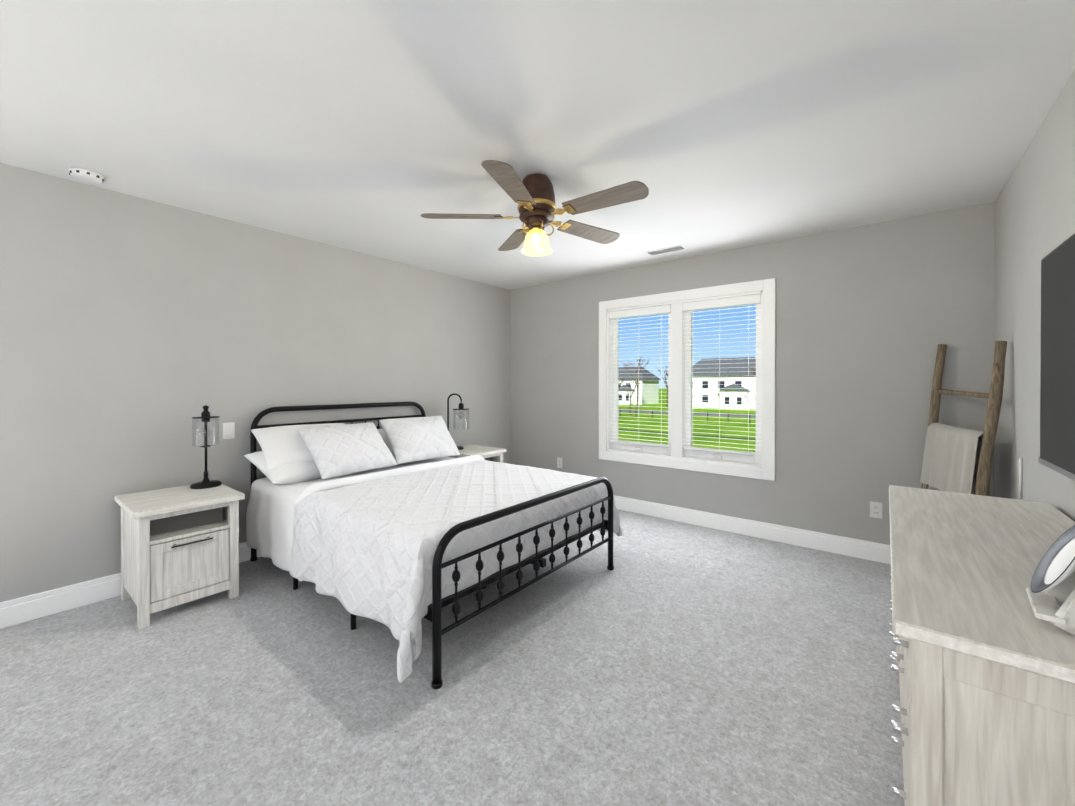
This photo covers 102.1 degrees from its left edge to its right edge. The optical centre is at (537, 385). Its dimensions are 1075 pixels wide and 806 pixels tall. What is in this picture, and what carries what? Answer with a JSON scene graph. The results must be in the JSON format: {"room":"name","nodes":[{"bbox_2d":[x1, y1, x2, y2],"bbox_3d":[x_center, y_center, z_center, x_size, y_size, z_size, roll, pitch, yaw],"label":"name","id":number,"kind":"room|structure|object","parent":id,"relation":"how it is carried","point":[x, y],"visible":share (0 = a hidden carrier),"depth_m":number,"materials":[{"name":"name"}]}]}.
{"room":"bedroom","nodes":[
{"label":"bedroom","id":0,"kind":"room"},
{"bbox_2d":[0,163,509,601],"bbox_3d":[-2.101,0.047,3.291,0.150,2.440,5.750,0,0,39],"label":"wall","id":1,"kind":"structure","parent":0,"point":[137,334],"depth_m":2.82,"materials":[{"name":"paint"}]},
{"bbox_2d":[0,542,260,628],"bbox_3d":[-2.037,1.200,3.244,0.016,0.135,5.450,0,0,39],"label":"baseboard","id":2,"kind":"structure","parent":1,"relation":"attached to","point":[34,606],"depth_m":2.44,"materials":[{"name":"white wood"}]},
{"bbox_2d":[222,422,234,438],"bbox_3d":[-2.180,0.318,3.067,0.009,0.116,0.072,0,0,39],"label":"switch plate","id":3,"kind":"object","parent":1,"relation":"attached to","point":[228,430],"visible":1,"depth_m":3.06,"materials":[{"name":"white plastic"}]},
{"bbox_2d":[0,509,904,805],"bbox_3d":[-0.420,1.333,1.948,4.460,0.120,5.750,0,0,39],"label":"floor","id":4,"kind":"structure","parent":0,"point":[668,663],"depth_m":1.80,"materials":[{"name":"carpet"}]},
{"bbox_2d":[115,484,244,628],"bbox_3d":[-2.134,0.960,2.597,0.557,0.620,0.500,0,0,39],"label":"nightstand","id":5,"kind":"object","parent":4,"relation":"on","point":[179,545],"visible":0.94,"depth_m":2.46,"materials":[{"name":"white wood"}]},
{"bbox_2d":[190,405,221,488],"bbox_3d":[-2.140,0.388,2.804,0.164,0.520,0.164,0,0,39],"label":"lamp","id":6,"kind":"object","parent":5,"relation":"on","point":[205,417],"visible":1,"depth_m":2.79,"materials":[{"name":"black metal"}]},
{"bbox_2d":[244,402,622,689],"bbox_3d":[-0.776,0.714,3.078,2.137,1.109,1.857,0,0,39],"label":"bed","id":7,"kind":"object","parent":4,"relation":"on","point":[400,527],"visible":1,"depth_m":2.51,"materials":[{"name":"white fabric"}]},
{"bbox_2d":[289,459,622,682],"bbox_3d":[-0.456,0.905,2.826,1.287,0.539,1.864,0,0,39],"label":"quilt","id":8,"kind":"object","parent":7,"relation":"on","point":[390,547],"depth_m":2.28,"materials":[{"name":"white fabric"}]},
{"bbox_2d":[448,444,506,462],"bbox_3d":[-0.685,0.952,4.402,0.557,0.620,0.500,0,0,39],"label":"nightstand","id":9,"kind":"object","parent":4,"relation":"on","point":[494,454],"visible":0.1,"depth_m":4.36,"materials":[{"name":"white wood"}]},
{"bbox_2d":[447,393,468,449],"bbox_3d":[-0.811,0.359,4.409,0.225,0.563,0.216,0,0,39],"label":"lamp","id":10,"kind":"object","parent":9,"relation":"on","point":[461,406],"visible":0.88,"depth_m":4.38,"materials":[{"name":"black metal"}]},
{"bbox_2d":[919,341,1006,496],"bbox_3d":[2.525,0.500,2.635,0.232,1.546,0.599,0,0,14],"label":"ladder","id":11,"kind":"object","parent":4,"relation":"on","point":[957,459],"visible":0.77,"depth_m":2.55,"materials":[{"name":"brown wood"}]},
{"bbox_2d":[889,485,1074,805],"bbox_3d":[1.398,0.876,1.326,0.511,0.800,1.520,0,0,39],"label":"dresser","id":12,"kind":"object","parent":4,"relation":"on","point":[984,657],"visible":1,"depth_m":0.87,"materials":[{"name":"beige wood"}]},
{"bbox_2d":[1026,525,1074,635],"bbox_3d":[1.091,0.357,0.857,0.171,0.249,0.169,0,0,39],"label":"plate stand","id":13,"kind":"object","parent":12,"relation":"on","point":[1054,574],"visible":1,"depth_m":0.90,"materials":[{"name":"white"}]},
{"bbox_2d":[0,0,1074,289],"bbox_3d":[-0.420,-1.227,1.936,4.460,0.120,5.750,0,0,39],"label":"ceiling","id":14,"kind":"structure","parent":0,"point":[376,128],"depth_m":1.85,"materials":[{"name":"paint"}]},
{"bbox_2d":[69,167,103,183],"bbox_3d":[-2.480,-1.149,2.390,0.136,0.038,0.136,0,0,39],"label":"smoke detector","id":15,"kind":"object","parent":14,"relation":"attached to","point":[86,175],"visible":0.98,"depth_m":2.36,"materials":[{"name":"white plastic"}]},
{"bbox_2d":[421,160,648,255],"bbox_3d":[0.035,-0.964,2.446,1.215,0.409,1.243,0,0,39],"label":"ceiling fan","id":16,"kind":"object","parent":14,"relation":"hanging from","point":[532,196],"visible":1,"depth_m":2.37,"materials":[{"name":"brown wood"}]},
{"bbox_2d":[644,245,687,255],"bbox_3d":[1.111,-1.171,3.765,0.340,0.007,0.130,0,0,39],"label":"ceiling vent","id":17,"kind":"object","parent":14,"relation":"in","point":[666,250],"visible":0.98,"depth_m":3.75,"materials":[{"name":"white plastic"}]},
{"bbox_2d":[510,202,994,544],"bbox_3d":[1.332,0.043,4.126,4.160,2.440,0.150,0,0,39],"label":"wall","id":18,"kind":"structure","parent":0,"point":[870,318],"depth_m":3.33,"materials":[{"name":"paint"}]},
{"bbox_2d":[557,457,561,467],"bbox_3d":[0.250,0.870,4.895,0.072,0.116,0.009,0,0,39],"label":"electrical outlet","id":19,"kind":"object","parent":18,"relation":"attached to","point":[559,462],"visible":1,"depth_m":4.89,"materials":[{"name":"white plastic"}]},
{"bbox_2d":[599,278,775,480],"bbox_3d":[1.337,-0.052,4.108,1.650,1.650,0.170,0,0,39],"label":"window","id":20,"kind":"structure","parent":18,"relation":"in","point":[678,451],"depth_m":4.04,"materials":[{"name":"white"}]},
{"bbox_2d":[614,495,890,564],"bbox_3d":[1.280,1.196,4.067,4.160,0.135,0.016,0,0,39],"label":"baseboard","id":21,"kind":"structure","parent":18,"relation":"attached to","point":[863,549],"depth_m":3.58,"materials":[{"name":"white wood"}]},
{"bbox_2d":[870,501,882,518],"bbox_3d":[2.444,0.898,3.135,0.072,0.116,0.009,0,0,39],"label":"electrical outlet","id":22,"kind":"object","parent":18,"relation":"attached to","point":[876,509],"visible":1,"depth_m":3.13,"materials":[{"name":"white plastic"}]},
{"bbox_2d":[994,69,1074,520],"bbox_3d":[1.260,0.060,0.594,0.150,2.440,5.750,0,0,39],"label":"wall","id":23,"kind":"structure","parent":0,"point":[1035,213],"depth_m":2.09,"materials":[{"name":"paint"}]},
{"bbox_2d":[1019,458,1022,498],"bbox_3d":[2.437,0.469,2.191,0.010,0.208,0.018,0,0,39],"label":"cable","id":24,"kind":"object","parent":23,"relation":"attached to","point":[1020,476],"visible":1,"depth_m":2.19,"materials":[{"name":"white plastic"}]},
{"bbox_2d":[1038,233,1074,480],"bbox_3d":[1.504,-0.090,1.090,0.086,0.765,1.330,0,0,39],"label":"screen","id":25,"kind":"object","parent":23,"relation":"attached to","point":[1057,418],"visible":1,"depth_m":1.46,"materials":[{"name":"grey"}]},
{"label":"outside","id":26,"kind":"structure","parent":0,"visible":0},
{"bbox_2d":[619,356,755,451],"bbox_3d":[101.151,-1.036,178.435,381.680,10.185,393.000,0,0,39],"label":"view","id":27,"kind":"structure","parent":26,"point":[735,375],"depth_m":79.35,"materials":[{"name":"green"}]}
]}

